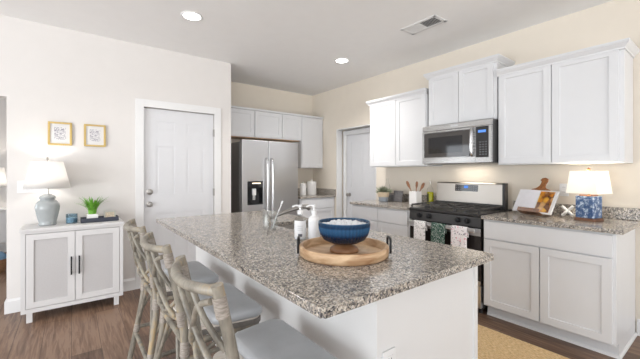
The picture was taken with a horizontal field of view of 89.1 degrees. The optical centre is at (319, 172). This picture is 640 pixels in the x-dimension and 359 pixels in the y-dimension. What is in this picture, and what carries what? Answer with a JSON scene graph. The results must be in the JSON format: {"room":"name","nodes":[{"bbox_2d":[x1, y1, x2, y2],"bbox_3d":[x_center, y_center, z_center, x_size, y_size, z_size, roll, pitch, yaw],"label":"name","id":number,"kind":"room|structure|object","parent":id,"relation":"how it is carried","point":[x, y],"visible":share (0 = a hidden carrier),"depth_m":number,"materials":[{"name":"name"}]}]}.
{"room":"kitchen","nodes":[
{"label":"kitchen","id":0,"kind":"room"},
{"bbox_2d":[0,98,6,243],"bbox_3d":[-5.463,-0.070,5.170,5.500,2.740,0.150,0,0,-37],"label":"wall","id":1,"kind":"structure","parent":0,"point":[3,102],"depth_m":5.30,"materials":[{"name":"white paint"}]},
{"bbox_2d":[0,244,6,251],"bbox_3d":[-5.413,1.235,5.104,5.500,0.130,0.014,0,0,-37],"label":"baseboard","id":2,"kind":"structure","parent":1,"relation":"attached to","point":[3,247],"depth_m":5.29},
{"bbox_2d":[0,15,230,298],"bbox_3d":[-3.754,-0.070,2.914,5.776,2.740,0.930,0,0,-37],"label":"wall","id":3,"kind":"structure","parent":0,"point":[48,72],"depth_m":3.36,"materials":[{"name":"white paint"}]},
{"bbox_2d":[48,121,71,145],"bbox_3d":[-2.572,-0.384,3.217,0.189,0.228,0.022,0,0,-37],"label":"framed print","id":4,"kind":"object","parent":3,"relation":"attached to","point":[59,133],"visible":1,"depth_m":3.21,"materials":[{"name":"gold metal"}]},
{"bbox_2d":[6,278,134,313],"bbox_3d":[-2.469,1.235,3.303,1.040,0.130,0.014,0,0,-37],"label":"baseboard","id":5,"kind":"structure","parent":3,"relation":"attached to","point":[12,305],"depth_m":3.03,"materials":[{"name":"white wood"}]},
{"bbox_2d":[84,124,105,146],"bbox_3d":[-2.347,-0.384,3.389,0.189,0.228,0.022,0,0,-37],"label":"framed print","id":6,"kind":"object","parent":3,"relation":"attached to","point":[94,135],"visible":1,"depth_m":3.39,"materials":[{"name":"gold metal"}]},
{"bbox_2d":[135,98,220,288],"bbox_3d":[-1.668,0.235,3.913,0.972,2.130,0.016,0,0,-37],"label":"trim","id":7,"kind":"structure","parent":3,"relation":"attached to","point":[140,104],"depth_m":3.66,"materials":[{"name":"white wood"}]},
{"bbox_2d":[144,108,214,284],"bbox_3d":[-1.681,0.277,3.938,0.805,2.030,0.100,0,0,-37],"label":"door","id":8,"kind":"structure","parent":3,"relation":"in","point":[178,146],"depth_m":3.92,"materials":[{"name":"white paint"}]},
{"bbox_2d":[231,82,312,187],"bbox_3d":[-0.894,-0.070,5.611,2.044,2.740,0.120,0,0,-37],"label":"wall","id":9,"kind":"structure","parent":0,"point":[242,95],"depth_m":5.62,"materials":[{"name":"beige paint"}]},
{"bbox_2d":[231,105,301,142],"bbox_3d":[-0.986,-0.761,5.247,1.448,0.457,0.343,0,0,-37],"label":"upper cabinet","id":10,"kind":"object","parent":9,"relation":"attached to","point":[247,123],"visible":0.84,"depth_m":5.15,"materials":[{"name":"white paint"}]},
{"bbox_2d":[291,115,323,167],"bbox_3d":[-0.223,-0.534,5.830,0.467,0.912,0.343,0,0,-37],"label":"upper cabinet","id":11,"kind":"object","parent":9,"relation":"attached to","point":[310,147],"visible":0.88,"depth_m":5.69,"materials":[{"name":"white paint"}]},
{"bbox_2d":[0,0,612,95],"bbox_3d":[-1.547,-1.490,1.776,7.900,0.100,11.500,0,0,-37],"label":"ceiling","id":12,"kind":"structure","parent":0,"point":[293,46],"depth_m":3.23,"materials":[{"name":"white paint"}]},
{"bbox_2d":[180,11,202,20],"bbox_3d":[-1.178,-1.435,2.989,0.196,0.010,0.196,0,0,-37],"label":"recessed light","id":13,"kind":"object","parent":12,"relation":"in","point":[188,15],"visible":1,"depth_m":2.98,"materials":[{"name":"white plastic"}]},
{"bbox_2d":[334,58,349,62],"bbox_3d":[0.283,-1.435,4.179,0.196,0.010,0.196,0,0,-37],"label":"recessed light","id":14,"kind":"object","parent":12,"relation":"in","point":[338,60],"visible":1,"depth_m":4.16,"materials":[{"name":"white plastic"}]},
{"bbox_2d":[401,15,446,34],"bbox_3d":[1.006,-1.435,3.174,0.198,0.009,0.394,0,0,-37],"label":"ceiling vent","id":15,"kind":"object","parent":12,"relation":"in","point":[434,20],"visible":1,"depth_m":3.16,"materials":[{"name":"white metal"}]},
{"bbox_2d":[0,252,639,358],"bbox_3d":[-1.547,1.350,1.776,7.900,0.100,11.500,0,0,-37],"label":"floor","id":16,"kind":"structure","parent":0,"point":[98,329],"depth_m":2.61,"materials":[{"name":"wood"}]},
{"bbox_2d":[0,207,6,242],"bbox_3d":[-5.032,0.925,4.902,0.640,0.750,0.440,0,0,-37],"label":"side table","id":17,"kind":"object","parent":16,"relation":"on","point":[3,210],"visible":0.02,"depth_m":4.87,"materials":[{"name":"white wood"}]},
{"bbox_2d":[0,167,6,186],"bbox_3d":[-4.984,0.235,4.938,0.340,0.630,0.340,0,0,-37],"label":"table lamp","id":18,"kind":"object","parent":17,"relation":"on","point":[3,183],"visible":0.91,"depth_m":4.95,"materials":[{"name":"white fabric"}]},
{"bbox_2d":[0,251,6,272],"bbox_3d":[-4.266,1.165,4.229,0.310,0.270,0.310,0,0,-37],"label":"basket","id":19,"kind":"object","parent":16,"relation":"on","point":[3,257],"visible":0.85,"depth_m":4.24,"materials":[{"name":"brown wicker"}]},
{"bbox_2d":[19,218,123,323],"bbox_3d":[-2.353,0.894,3.128,0.768,0.812,0.391,0,0,-37],"label":"sideboard","id":20,"kind":"object","parent":16,"relation":"on","point":[62,264],"visible":0.98,"depth_m":2.96,"materials":[{"name":"white paint"}]},
{"bbox_2d":[23,157,70,225],"bbox_3d":[-2.534,0.172,3.022,0.344,0.632,0.344,0,0,-37],"label":"table lamp","id":21,"kind":"object","parent":20,"relation":"on","point":[47,175],"visible":1,"depth_m":2.95,"materials":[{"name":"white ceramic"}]},
{"bbox_2d":[34,194,59,225],"bbox_3d":[-2.534,0.343,3.022,0.184,0.290,0.184,0,0,-37],"label":"jar","id":22,"kind":"object","parent":21,"relation":"attached to","point":[47,209],"depth_m":2.97,"materials":[{"name":"grey ceramic"}]},
{"bbox_2d":[66,213,77,223],"bbox_3d":[-2.389,0.443,3.127,0.090,0.090,0.090,0,0,-37],"label":"candle jar","id":23,"kind":"object","parent":20,"relation":"on","point":[71,218],"visible":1,"depth_m":3.10,"materials":[{"name":"blue glass"}]},
{"bbox_2d":[80,215,118,222],"bbox_3d":[-2.213,0.467,3.268,0.315,0.043,0.150,0,0,-37],"label":"tray","id":24,"kind":"object","parent":20,"relation":"on","point":[100,218],"visible":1,"depth_m":3.22,"materials":[{"name":"blue paint"}]},
{"bbox_2d":[80,197,107,218],"bbox_3d":[-2.268,0.353,3.224,0.284,0.253,0.283,0,0,28],"label":"potted plant","id":25,"kind":"object","parent":24,"relation":"on","point":[92,207],"visible":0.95,"depth_m":3.21,"materials":[{"name":"green plant"}]},
{"bbox_2d":[104,211,115,216],"bbox_3d":[-2.159,0.438,3.339,0.102,0.085,0.026,0,0,-37],"label":"box","id":26,"kind":"object","parent":24,"relation":"on","point":[106,213],"visible":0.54,"depth_m":3.34,"materials":[{"name":"beige metal"}]},
{"bbox_2d":[123,218,218,358],"bbox_3d":[-0.979,0.806,2.141,0.537,0.996,0.584,0,0,-37],"label":"counter stool","id":27,"kind":"object","parent":16,"relation":"on","point":[198,271],"visible":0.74,"depth_m":2.04,"materials":[{"name":"wood"}]},
{"bbox_2d":[164,261,218,283],"bbox_3d":[-0.885,0.682,2.212,0.251,0.047,0.486,0,0,-37],"label":"cushion","id":28,"kind":"object","parent":27,"relation":"on","point":[199,272],"depth_m":2.13,"materials":[{"name":"grey fabric"}]},
{"bbox_2d":[140,231,261,358],"bbox_3d":[-0.611,0.806,1.660,0.537,0.996,0.584,0,0,-37],"label":"counter stool","id":29,"kind":"object","parent":16,"relation":"on","point":[245,312],"visible":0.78,"depth_m":1.54,"materials":[{"name":"wood"}]},
{"bbox_2d":[198,283,261,324],"bbox_3d":[-0.518,0.682,1.732,0.251,0.047,0.486,0,0,-37],"label":"cushion","id":30,"kind":"object","parent":29,"relation":"on","point":[243,309],"depth_m":1.60,"materials":[{"name":"grey fabric"}]},
{"bbox_2d":[170,255,336,358],"bbox_3d":[-0.241,0.806,1.175,0.537,0.996,0.584,0,0,-37],"label":"counter stool","id":31,"kind":"object","parent":16,"relation":"on","point":[271,338],"visible":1,"depth_m":1.16,"materials":[{"name":"wood"}]},
{"bbox_2d":[235,319,336,358],"bbox_3d":[-0.147,0.682,1.247,0.251,0.047,0.486,0,0,-37],"label":"cushion","id":32,"kind":"object","parent":31,"relation":"on","point":[271,338],"depth_m":1.25,"materials":[{"name":"grey fabric"}]},
{"bbox_2d":[231,139,297,215],"bbox_3d":[-0.903,0.421,5.003,0.920,1.757,0.794,0,0,-37],"label":"refrigerator","id":33,"kind":"object","parent":16,"relation":"on","point":[264,174],"visible":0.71,"depth_m":4.69,"materials":[{"name":"silver metal"}]},
{"bbox_2d":[298,197,333,219],"bbox_3d":[-0.225,0.859,5.631,0.713,0.883,0.657,0,0,-37],"label":"base cabinet","id":34,"kind":"object","parent":16,"relation":"on","point":[324,208],"visible":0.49,"depth_m":5.41,"materials":[{"name":"white paint"}]},
{"bbox_2d":[298,193,335,198],"bbox_3d":[-0.223,0.401,5.616,0.728,0.030,0.683,0,0,-37],"label":"countertop","id":35,"kind":"structure","parent":34,"relation":"on","point":[306,196],"depth_m":5.45,"materials":[{"name":"stone"}]},
{"bbox_2d":[300,183,305,194],"bbox_3d":[-0.292,0.271,5.593,0.114,0.231,0.114,0,0,-37],"label":"canister","id":36,"kind":"object","parent":35,"relation":"on","point":[302,185],"visible":0.98,"depth_m":5.54,"materials":[{"name":"white ceramic"}]},
{"bbox_2d":[307,179,316,194],"bbox_3d":[-0.149,0.253,5.702,0.175,0.266,0.175,0,0,-37],"label":"canister","id":37,"kind":"object","parent":35,"relation":"on","point":[311,185],"visible":1,"depth_m":5.62,"materials":[{"name":"white ceramic"}]},
{"bbox_2d":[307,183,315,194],"bbox_3d":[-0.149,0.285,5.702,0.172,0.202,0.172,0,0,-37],"label":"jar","id":38,"kind":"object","parent":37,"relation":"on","point":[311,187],"depth_m":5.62,"materials":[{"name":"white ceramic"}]},
{"bbox_2d":[196,224,477,358],"bbox_3d":[-0.164,0.859,2.234,0.734,0.884,2.154,0,0,-37],"label":"kitchen island","id":39,"kind":"object","parent":16,"relation":"on","point":[438,319],"visible":0.25,"depth_m":1.40,"materials":[{"name":"white paint"}]},
{"bbox_2d":[156,210,493,318],"bbox_3d":[-0.269,0.401,2.130,1.040,0.030,2.268,0,0,-37],"label":"island countertop","id":40,"kind":"structure","parent":39,"relation":"on","point":[268,255],"depth_m":1.39,"materials":[{"name":"stone"}]},
{"bbox_2d":[262,204,311,225],"bbox_3d":[-0.239,0.316,2.454,0.394,0.140,0.081,0,0,-25],"label":"kitchen faucet","id":41,"kind":"object","parent":40,"relation":"on","point":[267,217],"visible":0.91,"depth_m":2.41,"materials":[{"name":"silver metal"}]},
{"bbox_2d":[281,224,307,229],"bbox_3d":[-0.157,0.509,2.436,0.333,0.184,0.343,0,0,-37],"label":"sink","id":42,"kind":"object","parent":40,"relation":"in","point":[284,226],"visible":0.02,"depth_m":2.59,"materials":[{"name":"metal"}]},
{"bbox_2d":[292,205,305,238],"bbox_3d":[-0.117,0.286,1.880,0.073,0.199,0.069,0,0,-37],"label":"soap bottle","id":43,"kind":"object","parent":40,"relation":"on","point":[299,226],"visible":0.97,"depth_m":1.85,"materials":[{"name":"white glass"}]},
{"bbox_2d":[306,204,319,238],"bbox_3d":[-0.036,0.286,1.881,0.073,0.199,0.069,0,0,-37],"label":"soap bottle","id":44,"kind":"object","parent":40,"relation":"on","point":[313,229],"visible":0.87,"depth_m":1.85,"materials":[{"name":"white plastic"}]},
{"bbox_2d":[297,236,391,265],"bbox_3d":[0.112,0.343,1.536,0.420,0.085,0.420,0,0,-37],"label":"serving tray","id":45,"kind":"object","parent":40,"relation":"on","point":[315,250],"visible":0.91,"depth_m":1.42,"materials":[{"name":"brown wood"}]},
{"bbox_2d":[318,217,369,253],"bbox_3d":[0.115,0.301,1.543,0.247,0.142,0.247,0,0,-37],"label":"footed bowl","id":46,"kind":"object","parent":45,"relation":"on","point":[343,237],"visible":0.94,"depth_m":1.46,"materials":[{"name":"blue ceramic"}]},
{"bbox_3d":[-0.312,0.324,2.210,0.049,0.125,0.049,0,0,-37],"label":"glass tumbler","id":47,"kind":"object","parent":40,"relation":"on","visible":0},
{"bbox_2d":[272,201,283,227],"bbox_3d":[-0.286,0.284,2.216,0.078,0.184,0.012,0,0,-11],"label":"dish brush","id":48,"kind":"object","parent":47,"relation":"in","point":[282,201],"visible":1,"depth_m":2.21,"materials":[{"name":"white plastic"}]},
{"bbox_2d":[382,347,395,358],"bbox_3d":[0.257,0.714,1.203,0.070,0.115,0.008,0,0,-37],"label":"power outlet","id":49,"kind":"object","parent":39,"relation":"attached to","point":[391,353],"visible":1,"depth_m":1.20,"materials":[{"name":"white plastic"}]},
{"bbox_2d":[353,204,410,236],"bbox_3d":[0.960,0.859,4.129,0.655,0.883,0.906,0,0,-37],"label":"base cabinet","id":50,"kind":"object","parent":16,"relation":"on","point":[386,220],"visible":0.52,"depth_m":3.83,"materials":[{"name":"white paint"}]},
{"bbox_2d":[350,200,420,209],"bbox_3d":[0.943,0.401,4.128,0.683,0.030,0.928,0,0,-37],"label":"countertop","id":51,"kind":"structure","parent":50,"relation":"on","point":[404,205],"depth_m":4.00,"materials":[{"name":"stone"}]},
{"bbox_2d":[376,186,391,201],"bbox_3d":[0.849,0.274,4.314,0.236,0.224,0.242,0,0,33],"label":"potted plant","id":52,"kind":"object","parent":51,"relation":"on","point":[383,193],"visible":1,"depth_m":4.28,"materials":[{"name":"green plant"}]},
{"bbox_2d":[393,191,402,201],"bbox_3d":[1.026,0.313,4.277,0.038,0.144,0.156,0,0,-34],"label":"slate board","id":53,"kind":"object","parent":51,"relation":"on","point":[398,195],"visible":1,"depth_m":4.26,"materials":[{"name":"grey stone"}]},
{"bbox_2d":[409,191,421,204],"bbox_3d":[1.145,0.305,3.903,0.104,0.160,0.104,0,0,-37],"label":"utensil crock","id":54,"kind":"object","parent":51,"relation":"on","point":[414,197],"visible":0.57,"depth_m":3.87,"materials":[{"name":"white ceramic"}]},
{"bbox_2d":[427,180,433,203],"bbox_3d":[1.346,0.238,3.968,0.084,0.297,0.082,0,0,-37],"label":"oil bottle","id":55,"kind":"object","parent":51,"relation":"on","point":[430,195],"visible":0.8,"depth_m":3.94,"materials":[{"name":"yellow glass"}]},
{"bbox_2d":[409,182,511,312],"bbox_3d":[1.456,0.704,3.429,0.711,1.191,0.780,0,0,-37],"label":"gas range","id":56,"kind":"object","parent":16,"relation":"on","point":[464,204],"visible":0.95,"depth_m":3.31,"materials":[{"name":"black metal"}]},
{"bbox_2d":[414,220,426,239],"bbox_3d":[1.045,0.641,3.389,0.040,0.279,0.138,0,0,-37],"label":"dish towel","id":57,"kind":"object","parent":56,"relation":"hanging from","point":[420,228],"visible":0.82,"depth_m":3.38,"materials":[{"name":"white fabric"}]},
{"bbox_2d":[431,222,446,243],"bbox_3d":[1.175,0.621,3.220,0.040,0.239,0.152,0,0,-37],"label":"dish towel","id":58,"kind":"object","parent":56,"relation":"hanging from","point":[438,231],"visible":0.88,"depth_m":3.20,"materials":[{"name":"green fabric"}]},
{"bbox_2d":[451,225,468,247],"bbox_3d":[1.307,0.651,3.046,0.040,0.299,0.157,0,0,-37],"label":"dish towel","id":59,"kind":"object","parent":56,"relation":"hanging from","point":[459,234],"visible":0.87,"depth_m":3.03,"materials":[{"name":"white fabric"}]},
{"bbox_2d":[410,206,511,216],"bbox_3d":[1.476,0.392,3.445,0.660,0.027,0.780,0,0,-37],"label":"cooktop","id":60,"kind":"object","parent":56,"relation":"in","point":[441,211],"depth_m":3.23,"materials":[{"name":"black metal"}]},
{"bbox_2d":[478,324,569,358],"bbox_3d":[1.289,1.294,2.056,0.945,0.012,2.900,0,0,-37],"label":"jute rug","id":61,"kind":"object","parent":16,"relation":"on","point":[492,344],"visible":0.09,"depth_m":2.38,"materials":[{"name":"beige wicker"}]},
{"bbox_2d":[484,219,637,358],"bbox_3d":[2.004,0.859,2.764,0.655,0.883,0.915,0,0,-37],"label":"base cabinet","id":62,"kind":"object","parent":16,"relation":"on","point":[577,287],"visible":0.91,"depth_m":2.48,"materials":[{"name":"white paint"}]},
{"bbox_2d":[481,211,639,234],"bbox_3d":[2.001,0.401,2.745,0.683,0.030,0.946,0,0,-37],"label":"countertop","id":63,"kind":"structure","parent":62,"relation":"on","point":[612,226],"depth_m":2.56,"materials":[{"name":"stone"}]},
{"bbox_2d":[517,178,550,215],"bbox_3d":[1.962,0.216,2.937,0.257,0.338,0.200,0,0,-20],"label":"cookbook stand","id":64,"kind":"object","parent":63,"relation":"on","point":[525,210],"visible":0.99,"depth_m":2.93,"materials":[{"name":"brown wood"}]},
{"bbox_2d":[512,189,559,214],"bbox_3d":[1.938,0.260,2.937,0.122,0.203,0.369,0,0,-20],"label":"cookbook","id":65,"kind":"object","parent":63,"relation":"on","point":[545,201],"visible":0.84,"depth_m":2.91,"materials":[{"name":"white paper"}]},
{"bbox_2d":[535,191,555,212],"bbox_3d":[1.966,0.257,2.848,0.099,0.178,0.128,0,0,-20],"label":"food photo","id":66,"kind":"object","parent":65,"relation":"attached to","point":[545,201],"depth_m":2.83},
{"bbox_2d":[561,205,573,216],"bbox_3d":[2.123,0.329,2.788,0.088,0.101,0.103,0,0,20],"label":"star","id":67,"kind":"object","parent":63,"relation":"on","point":[570,208],"visible":1,"depth_m":2.77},
{"bbox_2d":[566,167,612,221],"bbox_3d":[2.165,0.172,2.618,0.216,0.428,0.216,0,0,-24],"label":"table lamp","id":68,"kind":"object","parent":63,"relation":"on","point":[588,183],"visible":1,"depth_m":2.56,"materials":[{"name":"white fabric"}]},
{"bbox_2d":[313,0,639,331],"bbox_3d":[2.472,-0.070,2.859,0.200,2.740,8.340,0,0,-37],"label":"wall","id":69,"kind":"structure","parent":0,"point":[345,106],"depth_m":3.35,"materials":[{"name":"beige paint"}]},
{"bbox_2d":[316,188,335,194],"bbox_3d":[0.065,0.337,5.822,0.020,0.098,0.662,0,0,-37],"label":"backsplash","id":70,"kind":"structure","parent":69,"relation":"attached to","point":[318,190],"depth_m":5.74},
{"bbox_2d":[336,124,369,217],"bbox_3d":[0.606,0.283,5.230,0.120,2.034,0.913,0,0,-37],"label":"trim","id":71,"kind":"structure","parent":69,"relation":"attached to","point":[338,131],"depth_m":5.57,"materials":[{"name":"white wood"}]},
{"bbox_2d":[346,133,375,217],"bbox_3d":[0.679,0.332,5.246,0.108,1.920,0.749,0,0,-37],"label":"door","id":72,"kind":"structure","parent":69,"relation":"in","point":[361,178],"depth_m":5.32,"materials":[{"name":"white paint"}]},
{"bbox_2d":[366,88,441,166],"bbox_3d":[1.064,-0.526,4.231,0.369,0.903,0.943,0,0,-37],"label":"upper cabinet","id":73,"kind":"object","parent":69,"relation":"attached to","point":[397,122],"visible":0.91,"depth_m":4.09,"materials":[{"name":"white paint"}]},
{"bbox_2d":[388,193,436,202],"bbox_3d":[1.207,0.337,4.329,0.020,0.098,0.928,0,0,-37],"label":"backsplash","id":74,"kind":"structure","parent":69,"relation":"attached to","point":[405,196],"depth_m":4.34,"materials":[{"name":"grey stone"}]},
{"bbox_2d":[423,54,514,125],"bbox_3d":[1.593,-0.828,3.539,0.369,0.611,0.835,0,0,-37],"label":"upper cabinet","id":75,"kind":"object","parent":69,"relation":"attached to","point":[468,91],"visible":0.84,"depth_m":3.39,"materials":[{"name":"white paint"}]},
{"bbox_2d":[422,118,497,164],"bbox_3d":[1.546,-0.304,3.501,0.485,0.422,0.768,0,0,-37],"label":"microwave","id":76,"kind":"object","parent":75,"relation":"attached to","point":[469,142],"visible":0.99,"depth_m":3.33,"materials":[{"name":"brushed stainless steel"},{"name":"tinted glass"},{"name":"black glass"}]},
{"bbox_2d":[560,184,568,195],"bbox_3d":[2.243,0.160,2.986,0.008,0.115,0.070,0,0,-37],"label":"power outlet","id":77,"kind":"object","parent":69,"relation":"attached to","point":[563,187],"visible":0.84,"depth_m":2.99,"materials":[{"name":"white plastic"}]},
{"bbox_2d":[496,37,638,164],"bbox_3d":[2.117,-0.530,2.855,0.369,0.910,0.940,0,0,-37],"label":"upper cabinet","id":78,"kind":"object","parent":69,"relation":"attached to","point":[573,107],"visible":1,"depth_m":2.69,"materials":[{"name":"white paint"}]},
{"bbox_2d":[513,201,639,220],"bbox_3d":[2.264,0.337,2.946,0.020,0.098,0.946,0,0,-37],"label":"backsplash","id":79,"kind":"structure","parent":69,"relation":"attached to","point":[633,214],"depth_m":2.70,"materials":[{"name":"grey stone"}]},
{"bbox_2d":[637,319,639,335],"bbox_3d":[3.682,1.235,1.100,0.014,0.130,3.775,0,0,-37],"label":"baseboard","id":80,"kind":"structure","parent":69,"relation":"attached to","point":[638,320],"depth_m":2.59,"materials":[{"name":"white wood"}]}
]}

